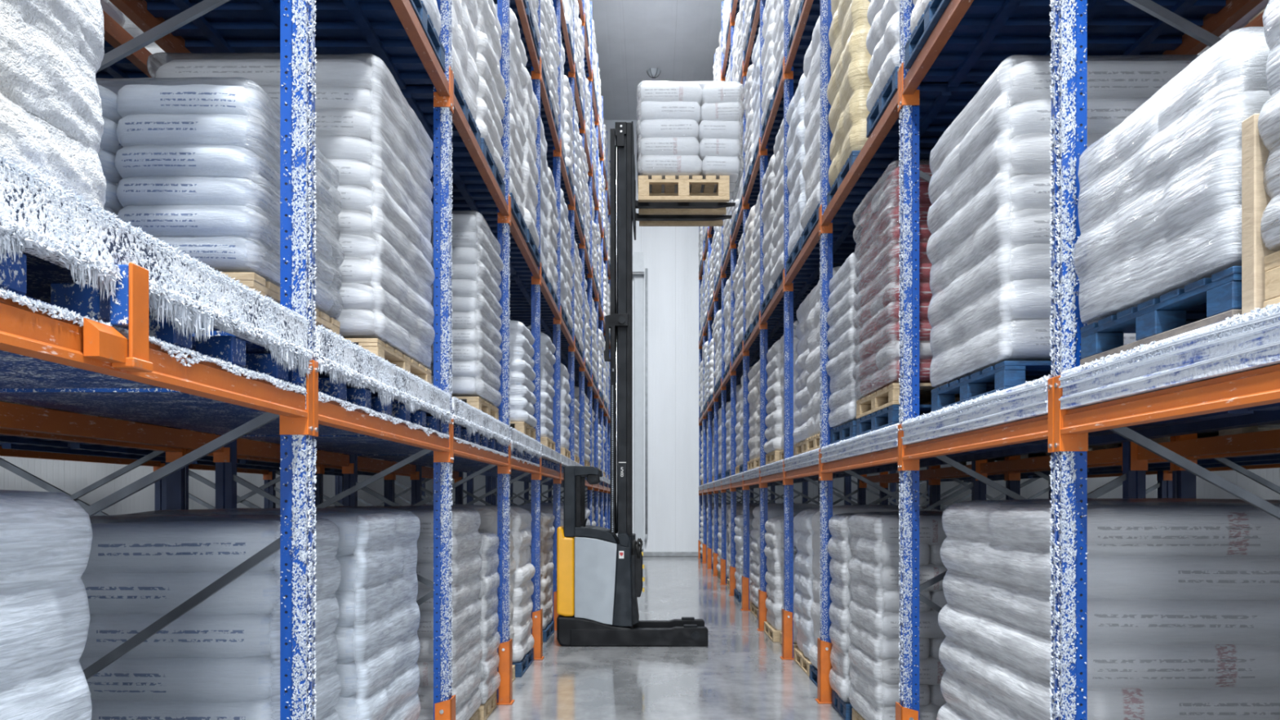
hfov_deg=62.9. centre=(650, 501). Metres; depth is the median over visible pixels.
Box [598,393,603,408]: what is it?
beam
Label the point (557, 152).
beam
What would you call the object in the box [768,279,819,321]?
slatted shelf
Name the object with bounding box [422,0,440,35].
stack
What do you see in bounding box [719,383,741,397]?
slatted shelf
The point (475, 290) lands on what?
stack
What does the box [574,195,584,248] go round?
beam
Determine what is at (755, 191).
slatted shelf
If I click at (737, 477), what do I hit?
deck
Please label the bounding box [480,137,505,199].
wooden pallet
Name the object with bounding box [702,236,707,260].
beam
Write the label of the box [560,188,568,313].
stack
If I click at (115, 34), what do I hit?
beam
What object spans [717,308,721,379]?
stack
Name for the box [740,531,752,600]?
stack
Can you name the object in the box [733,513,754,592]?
stack
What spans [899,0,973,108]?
beam
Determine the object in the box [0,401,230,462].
beam
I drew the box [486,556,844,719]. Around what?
floor
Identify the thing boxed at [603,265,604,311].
stack
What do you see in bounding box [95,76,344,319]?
stack
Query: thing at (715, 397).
beam
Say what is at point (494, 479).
frame
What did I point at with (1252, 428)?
wooden pallet
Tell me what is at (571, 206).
beam
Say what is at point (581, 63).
stack
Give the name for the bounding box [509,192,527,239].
wooden pallet
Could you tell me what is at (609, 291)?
stack
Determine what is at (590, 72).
beam
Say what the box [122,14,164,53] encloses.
stack
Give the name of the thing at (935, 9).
wooden pallet
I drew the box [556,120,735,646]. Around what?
truck
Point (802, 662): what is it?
wooden pallet
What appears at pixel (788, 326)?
frame
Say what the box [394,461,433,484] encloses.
beam
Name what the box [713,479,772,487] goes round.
deck
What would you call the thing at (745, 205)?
beam
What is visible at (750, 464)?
wooden pallet
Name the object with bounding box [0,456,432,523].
wall
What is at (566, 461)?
deck
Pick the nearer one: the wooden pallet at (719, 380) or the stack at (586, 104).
the stack at (586, 104)
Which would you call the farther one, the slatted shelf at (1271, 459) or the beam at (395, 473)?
the beam at (395, 473)
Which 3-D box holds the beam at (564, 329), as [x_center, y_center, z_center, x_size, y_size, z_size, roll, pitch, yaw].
[-1.341,-2.667,16.425,0.107,0.265,2.740,0,0,0]
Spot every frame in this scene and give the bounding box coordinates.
[0,426,188,522]
[63,0,317,719]
[155,449,323,513]
[215,0,455,719]
[264,460,395,508]
[334,475,433,506]
[343,0,514,705]
[383,459,473,506]
[411,0,544,660]
[421,466,497,505]
[455,0,560,631]
[485,4,574,506]
[509,0,584,506]
[524,1,591,525]
[540,53,598,526]
[547,95,603,527]
[560,130,607,528]
[585,160,610,529]
[697,226,742,558]
[702,226,753,563]
[706,226,759,568]
[712,53,775,576]
[719,1,783,585]
[728,3,808,595]
[740,0,820,610]
[756,0,866,631]
[780,0,899,660]
[815,0,986,703]
[817,471,896,505]
[844,466,929,506]
[879,472,971,511]
[895,0,1146,719]
[929,477,1051,511]
[1005,471,1172,499]
[1048,0,1279,719]
[1172,457,1279,498]
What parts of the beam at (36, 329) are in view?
plate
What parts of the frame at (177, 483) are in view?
post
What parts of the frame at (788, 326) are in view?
plate, post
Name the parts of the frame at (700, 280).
post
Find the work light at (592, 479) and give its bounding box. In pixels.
[586,474,599,484]
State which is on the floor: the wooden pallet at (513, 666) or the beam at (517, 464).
the wooden pallet at (513, 666)
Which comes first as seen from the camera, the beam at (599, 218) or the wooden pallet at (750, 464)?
the wooden pallet at (750, 464)
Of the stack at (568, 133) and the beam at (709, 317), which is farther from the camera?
the beam at (709, 317)
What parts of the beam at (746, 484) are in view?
plate, rail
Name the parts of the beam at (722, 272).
plate, rail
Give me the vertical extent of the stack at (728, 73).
1.503 m
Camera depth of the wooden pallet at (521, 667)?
11.35 m
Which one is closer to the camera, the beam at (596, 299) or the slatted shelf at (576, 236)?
the slatted shelf at (576, 236)
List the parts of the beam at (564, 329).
rail, plate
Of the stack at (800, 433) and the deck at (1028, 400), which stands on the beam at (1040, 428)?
the deck at (1028, 400)
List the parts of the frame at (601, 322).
post, post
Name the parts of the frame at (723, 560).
post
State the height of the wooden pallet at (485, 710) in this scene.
0.144 m
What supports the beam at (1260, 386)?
attached to the frame at (1068, 18)
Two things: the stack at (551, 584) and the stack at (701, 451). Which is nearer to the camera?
the stack at (551, 584)
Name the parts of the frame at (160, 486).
post, post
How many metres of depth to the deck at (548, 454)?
13.59 m
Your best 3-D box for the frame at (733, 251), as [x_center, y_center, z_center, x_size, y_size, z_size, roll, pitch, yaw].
[2.300,-4.600,20.500,1.540,12.900,0.200,0,0,0]
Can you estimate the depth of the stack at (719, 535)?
25.08 m
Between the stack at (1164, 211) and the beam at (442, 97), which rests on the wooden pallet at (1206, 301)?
the stack at (1164, 211)
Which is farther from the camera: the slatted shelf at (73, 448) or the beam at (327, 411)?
the slatted shelf at (73, 448)
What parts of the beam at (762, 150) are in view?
plate, plate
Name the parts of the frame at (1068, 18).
post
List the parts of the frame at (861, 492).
post, post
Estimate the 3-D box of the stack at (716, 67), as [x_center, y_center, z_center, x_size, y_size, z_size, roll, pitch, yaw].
[2.123,-10.186,25.184,1.204,1.140,1.248,0,0,0]
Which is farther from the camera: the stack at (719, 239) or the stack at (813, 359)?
the stack at (719, 239)
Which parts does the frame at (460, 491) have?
post, post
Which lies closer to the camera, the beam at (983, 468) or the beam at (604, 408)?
the beam at (983, 468)
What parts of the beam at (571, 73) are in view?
plate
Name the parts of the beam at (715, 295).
plate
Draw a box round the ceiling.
[589,0,724,119]
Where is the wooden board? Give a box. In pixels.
[1241,113,1279,315]
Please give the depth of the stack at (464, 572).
7.63 m
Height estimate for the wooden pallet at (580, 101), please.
0.144 m
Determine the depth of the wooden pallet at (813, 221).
10.30 m
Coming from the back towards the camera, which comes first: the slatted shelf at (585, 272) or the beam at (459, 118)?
the slatted shelf at (585, 272)
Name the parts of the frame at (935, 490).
post, post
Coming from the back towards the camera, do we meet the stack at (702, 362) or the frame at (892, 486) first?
the stack at (702, 362)
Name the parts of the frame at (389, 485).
post, post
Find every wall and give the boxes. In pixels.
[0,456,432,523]
[451,120,857,551]
[866,460,1279,511]
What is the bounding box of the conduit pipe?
[644,268,647,542]
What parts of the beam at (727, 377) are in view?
plate, rail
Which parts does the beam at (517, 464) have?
plate, rail, plate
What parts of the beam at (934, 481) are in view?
plate, rail, plate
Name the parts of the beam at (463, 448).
plate, rail, plate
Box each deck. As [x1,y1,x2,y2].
[0,152,314,388]
[0,324,453,435]
[241,396,511,454]
[357,426,542,465]
[421,444,561,471]
[463,453,574,475]
[492,461,582,479]
[517,477,586,482]
[542,475,604,485]
[560,476,608,487]
[563,478,610,488]
[698,484,740,490]
[702,483,742,489]
[707,481,759,488]
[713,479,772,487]
[720,475,782,485]
[730,472,808,483]
[742,466,843,480]
[759,459,883,476]
[783,448,947,471]
[820,422,1088,463]
[901,373,1279,445]
[1058,302,1279,410]
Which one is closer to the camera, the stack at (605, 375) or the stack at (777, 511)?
the stack at (777, 511)
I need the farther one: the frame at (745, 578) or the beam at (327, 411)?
the frame at (745, 578)
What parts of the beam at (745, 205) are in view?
plate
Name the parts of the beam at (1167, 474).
plate, rail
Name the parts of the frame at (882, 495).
post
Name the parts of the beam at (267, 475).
rail, plate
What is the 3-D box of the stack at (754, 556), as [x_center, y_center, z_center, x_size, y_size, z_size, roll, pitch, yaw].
[2.248,0.869,17.021,1.209,1.669,1.194,0,0,0]
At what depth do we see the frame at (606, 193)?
31.25 m
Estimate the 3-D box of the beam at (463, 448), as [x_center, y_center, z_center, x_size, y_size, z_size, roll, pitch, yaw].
[-1.339,-0.395,8.195,0.113,0.290,2.800,0,0,0]
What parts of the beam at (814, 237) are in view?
plate, plate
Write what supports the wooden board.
on the deck at (1249, 341)
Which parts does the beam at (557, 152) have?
plate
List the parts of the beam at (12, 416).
plate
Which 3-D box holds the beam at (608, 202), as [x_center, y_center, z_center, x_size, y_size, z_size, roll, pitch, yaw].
[-1.341,-9.418,32.650,0.107,0.265,2.690,0,0,0]
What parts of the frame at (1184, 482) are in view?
post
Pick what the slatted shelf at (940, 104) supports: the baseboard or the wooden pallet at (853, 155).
the wooden pallet at (853, 155)
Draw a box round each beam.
[0,287,313,435]
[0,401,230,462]
[0,428,186,462]
[0,446,164,471]
[102,9,151,77]
[109,0,191,53]
[186,429,322,474]
[188,463,271,479]
[236,438,353,474]
[312,360,452,462]
[322,450,394,479]
[357,456,419,479]
[389,0,452,110]
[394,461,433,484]
[421,466,462,483]
[450,71,510,224]
[451,417,510,474]
[509,196,541,284]
[510,442,541,479]
[515,0,541,80]
[540,73,560,157]
[540,275,560,324]
[541,463,560,484]
[560,0,574,77]
[560,140,574,210]
[560,306,574,351]
[560,463,564,484]
[574,63,584,133]
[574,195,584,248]
[574,337,584,371]
[577,0,584,25]
[584,13,592,81]
[584,120,592,177]
[584,235,592,278]
[584,358,592,386]
[585,480,592,489]
[591,81,598,124]
[591,175,598,209]
[591,275,598,301]
[591,382,598,398]
[592,484,598,491]
[598,124,603,160]
[598,208,603,237]
[598,297,603,319]
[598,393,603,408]
[598,484,603,492]
[603,159,607,190]
[603,235,607,260]
[603,316,604,335]
[603,404,607,416]
[603,486,607,493]
[607,189,610,214]
[607,258,610,279]
[607,412,610,422]
[607,487,610,493]
[698,259,702,279]
[698,333,702,348]
[698,414,702,425]
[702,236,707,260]
[702,317,707,335]
[702,406,707,418]
[702,488,707,494]
[707,226,712,237]
[707,298,714,319]
[707,397,714,411]
[707,485,713,493]
[713,275,721,302]
[713,385,721,401]
[713,482,720,493]
[720,13,730,80]
[720,235,730,278]
[720,362,730,390]
[720,476,730,493]
[730,0,737,25]
[730,195,742,248]
[730,341,742,375]
[730,472,742,491]
[740,62,742,84]
[742,0,759,76]
[742,151,759,209]
[742,320,759,355]
[742,475,759,489]
[759,58,783,156]
[759,270,783,329]
[759,460,783,488]
[783,0,813,80]
[783,207,820,292]
[783,449,819,484]
[819,67,901,234]
[819,424,900,480]
[859,472,899,488]
[880,466,929,488]
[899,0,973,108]
[899,377,1054,471]
[919,464,971,479]
[929,457,1006,484]
[975,442,1122,480]
[1006,435,1175,480]
[1053,364,1279,452]
[1087,471,1157,480]
[1130,429,1279,471]
[1162,0,1262,54]
[1163,463,1279,480]
[1175,433,1279,471]
[1243,2,1279,27]
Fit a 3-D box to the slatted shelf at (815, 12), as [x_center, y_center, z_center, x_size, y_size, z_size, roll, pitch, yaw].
[2.320,-5.082,10.975,1.384,0.075,2.510,0,0,0]
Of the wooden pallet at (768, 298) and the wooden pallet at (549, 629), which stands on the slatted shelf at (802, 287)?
the wooden pallet at (768, 298)
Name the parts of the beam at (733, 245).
plate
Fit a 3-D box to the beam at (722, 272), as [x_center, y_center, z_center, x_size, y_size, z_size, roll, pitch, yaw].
[1.611,-5.067,21.850,0.107,0.265,2.690,0,0,0]
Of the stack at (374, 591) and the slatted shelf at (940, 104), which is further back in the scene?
the slatted shelf at (940, 104)
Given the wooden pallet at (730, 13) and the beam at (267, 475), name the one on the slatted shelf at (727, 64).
the wooden pallet at (730, 13)
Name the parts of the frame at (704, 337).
post, post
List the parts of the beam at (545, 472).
rail, plate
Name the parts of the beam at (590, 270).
rail, plate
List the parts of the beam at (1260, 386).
plate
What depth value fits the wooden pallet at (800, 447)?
11.86 m
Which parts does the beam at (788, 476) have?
plate, rail, plate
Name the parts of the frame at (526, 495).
post, post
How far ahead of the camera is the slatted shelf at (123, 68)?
6.48 m
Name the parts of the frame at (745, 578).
post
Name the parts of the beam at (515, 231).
plate, plate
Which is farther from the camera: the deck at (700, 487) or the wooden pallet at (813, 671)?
the deck at (700, 487)
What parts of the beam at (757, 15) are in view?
plate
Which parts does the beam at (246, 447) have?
plate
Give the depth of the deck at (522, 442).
10.77 m
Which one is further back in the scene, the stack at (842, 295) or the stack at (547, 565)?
the stack at (547, 565)
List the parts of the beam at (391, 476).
plate, rail, plate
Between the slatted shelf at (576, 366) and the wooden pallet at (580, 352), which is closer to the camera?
the wooden pallet at (580, 352)
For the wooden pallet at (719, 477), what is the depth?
25.14 m
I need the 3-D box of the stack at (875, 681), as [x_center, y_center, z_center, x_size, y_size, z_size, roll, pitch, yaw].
[2.245,0.883,8.118,1.263,1.621,1.162,0,0,0]
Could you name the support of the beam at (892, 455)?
attached to the frame at (1134, 482)
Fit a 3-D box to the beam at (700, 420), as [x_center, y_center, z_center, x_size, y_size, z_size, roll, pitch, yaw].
[1.611,-2.587,32.650,0.107,0.265,2.690,0,0,0]
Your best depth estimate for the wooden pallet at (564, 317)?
15.76 m
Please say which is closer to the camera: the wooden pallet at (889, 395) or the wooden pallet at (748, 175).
the wooden pallet at (889, 395)
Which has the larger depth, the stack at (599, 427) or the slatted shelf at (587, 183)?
the stack at (599, 427)
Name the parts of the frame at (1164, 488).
post, post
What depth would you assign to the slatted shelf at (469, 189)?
8.29 m
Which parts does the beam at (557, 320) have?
plate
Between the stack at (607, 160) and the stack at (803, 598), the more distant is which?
the stack at (607, 160)
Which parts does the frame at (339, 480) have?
post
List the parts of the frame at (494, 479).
post, post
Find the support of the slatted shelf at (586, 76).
attached to the frame at (526, 495)
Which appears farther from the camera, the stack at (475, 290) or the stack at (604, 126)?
the stack at (604, 126)
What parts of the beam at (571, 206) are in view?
plate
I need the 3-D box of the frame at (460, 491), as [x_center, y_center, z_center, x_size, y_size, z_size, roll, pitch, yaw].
[-2.030,-4.600,15.050,1.540,12.900,0.200,0,0,0]
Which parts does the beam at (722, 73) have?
plate, rail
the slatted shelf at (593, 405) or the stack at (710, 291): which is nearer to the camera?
the stack at (710, 291)
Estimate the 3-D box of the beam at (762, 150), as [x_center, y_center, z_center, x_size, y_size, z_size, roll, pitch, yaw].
[1.611,-5.067,13.650,0.107,0.265,2.690,0,0,0]
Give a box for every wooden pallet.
[0,400,134,422]
[134,421,278,444]
[221,272,340,335]
[258,440,373,458]
[342,337,431,384]
[405,78,480,148]
[408,0,445,72]
[452,396,498,420]
[469,710,478,719]
[472,691,496,719]
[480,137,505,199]
[491,665,515,699]
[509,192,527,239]
[509,422,536,439]
[512,648,533,677]
[523,0,527,8]
[524,1,539,59]
[524,228,540,266]
[525,57,551,107]
[540,437,555,450]
[541,265,549,290]
[542,621,554,642]
[546,146,565,166]
[548,282,558,308]
[550,101,559,141]
[560,303,568,327]
[560,448,570,458]
[564,62,580,96]
[565,166,573,197]
[566,23,574,64]
[567,323,573,339]
[574,193,580,220]
[574,334,579,351]
[574,454,579,463]
[578,96,583,119]
[578,213,584,237]
[578,347,582,359]
[584,13,589,46]
[584,235,588,255]
[585,72,595,96]
[591,372,595,385]
[595,92,598,115]
[595,276,598,293]
[598,289,601,303]
[600,391,603,400]
[638,175,729,226]
[705,227,707,243]
[707,394,711,404]
[713,382,718,393]
[714,277,718,293]
[717,376,721,388]
[717,472,721,479]
[722,249,726,266]
[724,469,730,477]
[725,13,730,46]
[726,240,729,253]
[726,361,730,373]
[730,213,737,237]
[732,350,737,364]
[733,588,742,602]
[735,465,739,474]
[737,193,742,219]
[737,338,742,355]
[739,464,742,473]
[742,165,751,196]
[743,25,751,62]
[743,324,752,344]
[746,458,755,470]
[750,0,757,27]
[750,602,758,618]
[751,137,759,172]
[751,310,759,331]
[755,457,759,468]
[760,99,772,140]
[760,288,772,315]
[764,621,782,642]
[765,450,779,464]
[772,62,803,105]
[772,267,783,297]
[779,446,795,460]
[779,632,798,656]
[786,1,802,57]
[786,236,802,274]
[794,648,812,676]
[795,440,805,455]
[800,203,820,248]
[805,433,820,452]
[808,664,817,686]
[826,150,861,206]
[830,420,856,444]
[831,689,852,719]
[852,707,864,719]
[856,382,959,418]
[856,404,932,435]
[866,66,985,137]
[904,0,951,68]
[930,360,1051,412]
[951,448,1092,466]
[1045,427,1279,456]
[1080,266,1241,365]
[1218,422,1279,435]
[1240,5,1270,28]
[1263,250,1279,307]
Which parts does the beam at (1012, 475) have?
plate, rail, plate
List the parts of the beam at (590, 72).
plate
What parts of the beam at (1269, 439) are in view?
plate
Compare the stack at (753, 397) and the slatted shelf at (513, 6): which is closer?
the slatted shelf at (513, 6)
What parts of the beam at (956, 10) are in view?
plate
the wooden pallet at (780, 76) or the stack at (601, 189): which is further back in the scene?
the stack at (601, 189)
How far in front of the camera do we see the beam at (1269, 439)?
5.61 m
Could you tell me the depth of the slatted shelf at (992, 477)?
13.42 m
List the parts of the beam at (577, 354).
rail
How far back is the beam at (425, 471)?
13.16 m
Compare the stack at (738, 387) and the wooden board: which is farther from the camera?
the stack at (738, 387)
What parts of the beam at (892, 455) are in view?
plate, rail, plate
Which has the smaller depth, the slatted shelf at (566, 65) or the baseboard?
the slatted shelf at (566, 65)
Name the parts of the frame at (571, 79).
post, post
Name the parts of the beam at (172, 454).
rail, plate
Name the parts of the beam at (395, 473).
rail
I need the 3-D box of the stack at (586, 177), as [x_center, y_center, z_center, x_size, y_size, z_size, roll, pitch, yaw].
[-1.881,-6.141,21.214,1.209,1.751,1.210,0,0,0]
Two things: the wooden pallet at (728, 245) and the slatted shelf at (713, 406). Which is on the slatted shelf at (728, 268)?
the wooden pallet at (728, 245)
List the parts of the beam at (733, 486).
plate, rail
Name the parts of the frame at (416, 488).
post, post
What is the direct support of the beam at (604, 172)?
attached to the frame at (601, 322)
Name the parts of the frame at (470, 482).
post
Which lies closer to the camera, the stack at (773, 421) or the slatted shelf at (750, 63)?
the stack at (773, 421)
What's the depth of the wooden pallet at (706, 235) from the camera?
29.21 m
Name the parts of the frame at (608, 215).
post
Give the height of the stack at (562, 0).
1.573 m
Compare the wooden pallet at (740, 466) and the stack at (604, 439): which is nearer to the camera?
the wooden pallet at (740, 466)
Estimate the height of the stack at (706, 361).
1.672 m
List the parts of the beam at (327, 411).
plate, rail, plate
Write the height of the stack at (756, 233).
1.895 m
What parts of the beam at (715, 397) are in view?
plate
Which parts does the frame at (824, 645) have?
plate, post, post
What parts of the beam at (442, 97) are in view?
plate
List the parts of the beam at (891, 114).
plate, plate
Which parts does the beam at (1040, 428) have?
plate, rail, plate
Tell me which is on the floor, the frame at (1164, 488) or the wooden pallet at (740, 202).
the frame at (1164, 488)
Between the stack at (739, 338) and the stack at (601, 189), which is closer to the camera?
the stack at (739, 338)
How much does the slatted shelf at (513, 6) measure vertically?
0.075 m
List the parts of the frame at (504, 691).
post, post, plate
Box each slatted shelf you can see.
[0,434,72,447]
[0,442,248,463]
[95,40,149,78]
[145,0,433,88]
[191,460,335,471]
[323,469,376,475]
[400,85,497,210]
[428,207,530,275]
[493,0,533,66]
[496,271,553,316]
[509,314,568,342]
[525,67,554,146]
[546,146,569,201]
[560,22,569,68]
[560,342,578,365]
[563,364,587,381]
[564,69,580,125]
[564,201,580,240]
[574,380,594,394]
[575,240,588,271]
[584,47,588,74]
[584,271,595,295]
[585,75,595,119]
[585,392,599,404]
[586,182,595,204]
[591,403,604,411]
[706,315,714,331]
[706,405,721,415]
[711,295,721,315]
[712,395,730,407]
[717,271,730,295]
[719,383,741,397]
[724,44,730,74]
[725,240,739,271]
[726,368,742,385]
[734,0,740,17]
[735,200,756,240]
[737,347,770,368]
[747,15,759,66]
[748,145,773,200]
[750,319,797,347]
[766,67,804,145]
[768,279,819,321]
[792,0,820,66]
[794,217,862,281]
[834,83,983,221]
[921,0,1226,86]
[924,475,1032,482]
[955,468,1122,478]
[1041,454,1279,471]
[1226,453,1279,457]
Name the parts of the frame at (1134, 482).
post, post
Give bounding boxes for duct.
[632,252,644,549]
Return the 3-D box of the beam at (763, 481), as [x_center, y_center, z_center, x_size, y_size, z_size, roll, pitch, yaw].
[1.611,-0.335,13.650,0.107,0.290,2.690,0,0,0]
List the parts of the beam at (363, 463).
plate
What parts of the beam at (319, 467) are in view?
plate, rail, plate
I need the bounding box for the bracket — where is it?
[83,262,153,372]
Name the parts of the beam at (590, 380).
rail, plate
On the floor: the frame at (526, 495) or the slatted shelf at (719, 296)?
the frame at (526, 495)
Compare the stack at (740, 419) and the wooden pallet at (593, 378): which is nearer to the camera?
the stack at (740, 419)
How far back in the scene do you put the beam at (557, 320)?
13.82 m
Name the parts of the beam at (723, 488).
plate, rail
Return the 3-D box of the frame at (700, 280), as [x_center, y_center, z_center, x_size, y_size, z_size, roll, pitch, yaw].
[2.300,-4.600,34.000,1.540,12.900,0.200,0,0,0]
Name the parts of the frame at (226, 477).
post, post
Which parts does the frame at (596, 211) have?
post, post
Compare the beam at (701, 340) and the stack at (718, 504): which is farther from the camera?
the beam at (701, 340)
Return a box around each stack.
[0,0,106,209]
[0,489,92,719]
[51,513,341,719]
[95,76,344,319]
[99,0,125,26]
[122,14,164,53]
[134,507,420,719]
[146,52,435,368]
[320,505,482,719]
[417,209,503,407]
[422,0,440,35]
[422,504,515,683]
[451,0,479,121]
[471,529,500,704]
[474,0,506,178]
[485,505,535,662]
[493,320,537,427]
[494,4,527,217]
[509,505,564,525]
[511,503,564,509]
[521,66,539,248]
[523,508,555,630]
[526,0,540,41]
[528,511,543,633]
[530,331,555,440]
[540,0,552,89]
[540,116,550,275]
[545,166,559,295]
[548,0,560,125]
[550,521,562,618]
[551,363,571,449]
[560,34,565,158]
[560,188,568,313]
[562,0,565,13]
[563,75,574,186]
[564,0,575,46]
[565,217,573,328]
[574,0,580,83]
[574,103,581,208]
[574,240,580,342]
[574,386,587,459]
[574,398,580,456]
[577,17,584,107]
[577,256,583,351]
[578,133,585,226]
[584,0,589,34]
[584,71,588,137]
[584,152,588,241]
[584,275,587,359]
[584,395,591,461]
[585,299,591,369]
[585,503,595,525]
[585,506,590,525]
[586,78,591,155]
[586,183,591,256]
[586,292,596,376]
[587,0,591,58]
[591,19,595,80]
[591,105,595,176]
[591,195,595,274]
[591,408,595,465]
[591,504,600,526]
[592,422,601,468]
[592,426,594,466]
[593,46,598,106]
[593,220,602,296]
[593,306,598,382]
[594,128,597,188]
[594,222,599,282]
[598,67,600,124]
[598,151,600,205]
[598,160,603,222]
[598,328,604,393]
[598,331,599,382]
[600,94,603,142]
[603,123,607,170]
[603,175,606,235]
[603,262,608,317]
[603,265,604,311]
[603,337,605,399]
[603,342,607,402]
[603,425,605,471]
[604,198,607,246]
[607,154,610,199]
[607,160,608,189]
[607,208,608,249]
[607,222,610,263]
[607,284,610,334]
[607,361,609,408]
[607,363,608,408]
[635,80,744,200]
[698,226,702,267]
[698,284,702,337]
[698,360,702,413]
[699,426,707,479]
[699,502,730,554]
[700,278,702,330]
[701,362,702,404]
[702,226,706,244]
[702,264,706,323]
[702,341,707,405]
[704,345,707,402]
[705,248,712,311]
[706,424,714,477]
[706,503,729,537]
[706,505,721,563]
[707,250,712,306]
[707,337,714,397]
[711,235,714,293]
[711,320,714,391]
[711,417,714,475]
[711,508,714,564]
[712,46,719,84]
[713,226,719,283]
[713,310,720,385]
[713,416,719,474]
[715,507,721,571]
[717,226,721,273]
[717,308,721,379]
[717,407,721,473]
[718,28,721,80]
[720,502,759,577]
[721,0,727,55]
[722,207,727,257]
[723,277,729,371]
[724,0,730,36]
[724,401,730,470]
[725,200,730,245]
[725,275,730,365]
[726,53,730,82]
[726,505,759,579]
[728,384,742,469]
[728,508,754,570]
[729,187,739,227]
[731,12,738,83]
[732,264,739,354]
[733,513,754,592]
[734,388,742,466]
[735,234,742,346]
[737,0,742,81]
[737,136,742,204]
[738,366,752,464]
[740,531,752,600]
[742,0,752,50]
[743,64,754,182]
[743,204,755,332]
[747,363,759,460]
[749,503,820,607]
[751,26,759,158]
[751,192,759,319]
[755,360,768,457]
[757,506,820,596]
[760,0,775,125]
[760,154,775,301]
[763,339,782,453]
[764,515,795,631]
[770,119,783,284]
[772,0,783,89]
[779,320,799,449]
[780,516,798,644]
[786,72,806,256]
[787,0,801,35]
[792,293,810,443]
[792,507,819,660]
[800,15,833,229]
[805,266,840,436]
[808,504,941,679]
[826,0,872,187]
[826,250,924,427]
[827,512,859,702]
[847,511,962,719]
[852,159,946,399]
[866,0,899,111]
[910,0,931,33]
[926,54,1199,387]
[936,497,1279,719]
[1073,26,1279,324]
[1196,29,1230,54]
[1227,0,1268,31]
[1257,0,1279,251]
[1257,424,1279,427]
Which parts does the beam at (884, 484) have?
plate, rail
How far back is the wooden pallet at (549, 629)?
14.24 m
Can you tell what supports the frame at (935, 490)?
on the floor
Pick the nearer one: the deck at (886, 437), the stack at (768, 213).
the deck at (886, 437)
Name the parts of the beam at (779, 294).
plate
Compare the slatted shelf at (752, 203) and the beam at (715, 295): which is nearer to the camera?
the slatted shelf at (752, 203)
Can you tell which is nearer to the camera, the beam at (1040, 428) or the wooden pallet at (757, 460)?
the beam at (1040, 428)
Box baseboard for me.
[642,551,697,556]
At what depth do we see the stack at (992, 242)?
4.91 m
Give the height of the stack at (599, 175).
1.475 m
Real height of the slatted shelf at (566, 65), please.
0.075 m
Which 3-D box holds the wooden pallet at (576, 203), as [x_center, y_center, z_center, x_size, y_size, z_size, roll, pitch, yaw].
[-1.864,-5.193,18.515,1.154,0.144,1.186,0,0,0]
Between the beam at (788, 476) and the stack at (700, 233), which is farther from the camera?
the stack at (700, 233)
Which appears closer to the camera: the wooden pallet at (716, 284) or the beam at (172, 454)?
the beam at (172, 454)
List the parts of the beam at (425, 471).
plate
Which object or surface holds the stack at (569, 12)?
on the wooden pallet at (567, 24)
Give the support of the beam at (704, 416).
attached to the frame at (709, 239)
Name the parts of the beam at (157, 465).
plate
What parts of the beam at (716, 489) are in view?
plate, rail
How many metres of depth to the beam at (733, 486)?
19.30 m
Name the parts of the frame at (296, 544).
post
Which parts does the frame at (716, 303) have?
post, post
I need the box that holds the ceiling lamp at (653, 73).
[646,67,660,78]
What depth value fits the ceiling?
29.24 m
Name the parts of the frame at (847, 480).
post, post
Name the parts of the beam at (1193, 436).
plate, rail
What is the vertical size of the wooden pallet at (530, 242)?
0.144 m
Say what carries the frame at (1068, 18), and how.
on the floor
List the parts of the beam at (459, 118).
plate, plate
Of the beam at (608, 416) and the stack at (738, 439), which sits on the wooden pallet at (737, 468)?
the stack at (738, 439)
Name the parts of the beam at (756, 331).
plate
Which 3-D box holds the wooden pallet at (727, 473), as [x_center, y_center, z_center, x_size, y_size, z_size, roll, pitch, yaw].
[2.217,-0.592,22.485,1.154,0.144,1.177,0,0,0]
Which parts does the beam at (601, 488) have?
rail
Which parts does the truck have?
roof arm, roof arm, panel, lift chain, reach plate, support leg, support leg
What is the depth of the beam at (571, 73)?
16.57 m
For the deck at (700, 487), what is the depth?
32.47 m
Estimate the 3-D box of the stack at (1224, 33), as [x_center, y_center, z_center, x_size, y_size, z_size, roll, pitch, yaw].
[4.046,-3.772,8.077,1.218,1.972,2.294,0,0,0]
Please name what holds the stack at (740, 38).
on the wooden pallet
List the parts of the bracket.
plate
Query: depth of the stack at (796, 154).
11.43 m
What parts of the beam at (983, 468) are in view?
plate, rail, plate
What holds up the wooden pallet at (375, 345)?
on the deck at (348, 371)
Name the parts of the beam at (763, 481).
plate, rail, plate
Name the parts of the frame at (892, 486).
post, post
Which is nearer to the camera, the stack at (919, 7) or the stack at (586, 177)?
the stack at (919, 7)
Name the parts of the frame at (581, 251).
post, post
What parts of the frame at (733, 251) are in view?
post, post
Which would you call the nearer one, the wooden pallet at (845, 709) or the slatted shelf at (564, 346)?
the wooden pallet at (845, 709)
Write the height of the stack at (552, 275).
1.619 m
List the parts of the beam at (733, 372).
plate, rail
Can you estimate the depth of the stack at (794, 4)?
11.81 m
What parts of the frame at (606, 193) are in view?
post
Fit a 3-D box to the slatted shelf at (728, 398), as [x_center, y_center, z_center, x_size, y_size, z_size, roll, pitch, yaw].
[2.320,-2.603,27.250,1.384,0.075,2.560,0,0,0]
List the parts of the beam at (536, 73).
plate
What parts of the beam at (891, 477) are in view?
plate, rail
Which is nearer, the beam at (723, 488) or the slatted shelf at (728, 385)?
the beam at (723, 488)
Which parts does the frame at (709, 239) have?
post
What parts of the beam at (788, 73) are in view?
plate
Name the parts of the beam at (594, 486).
rail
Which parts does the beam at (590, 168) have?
rail, plate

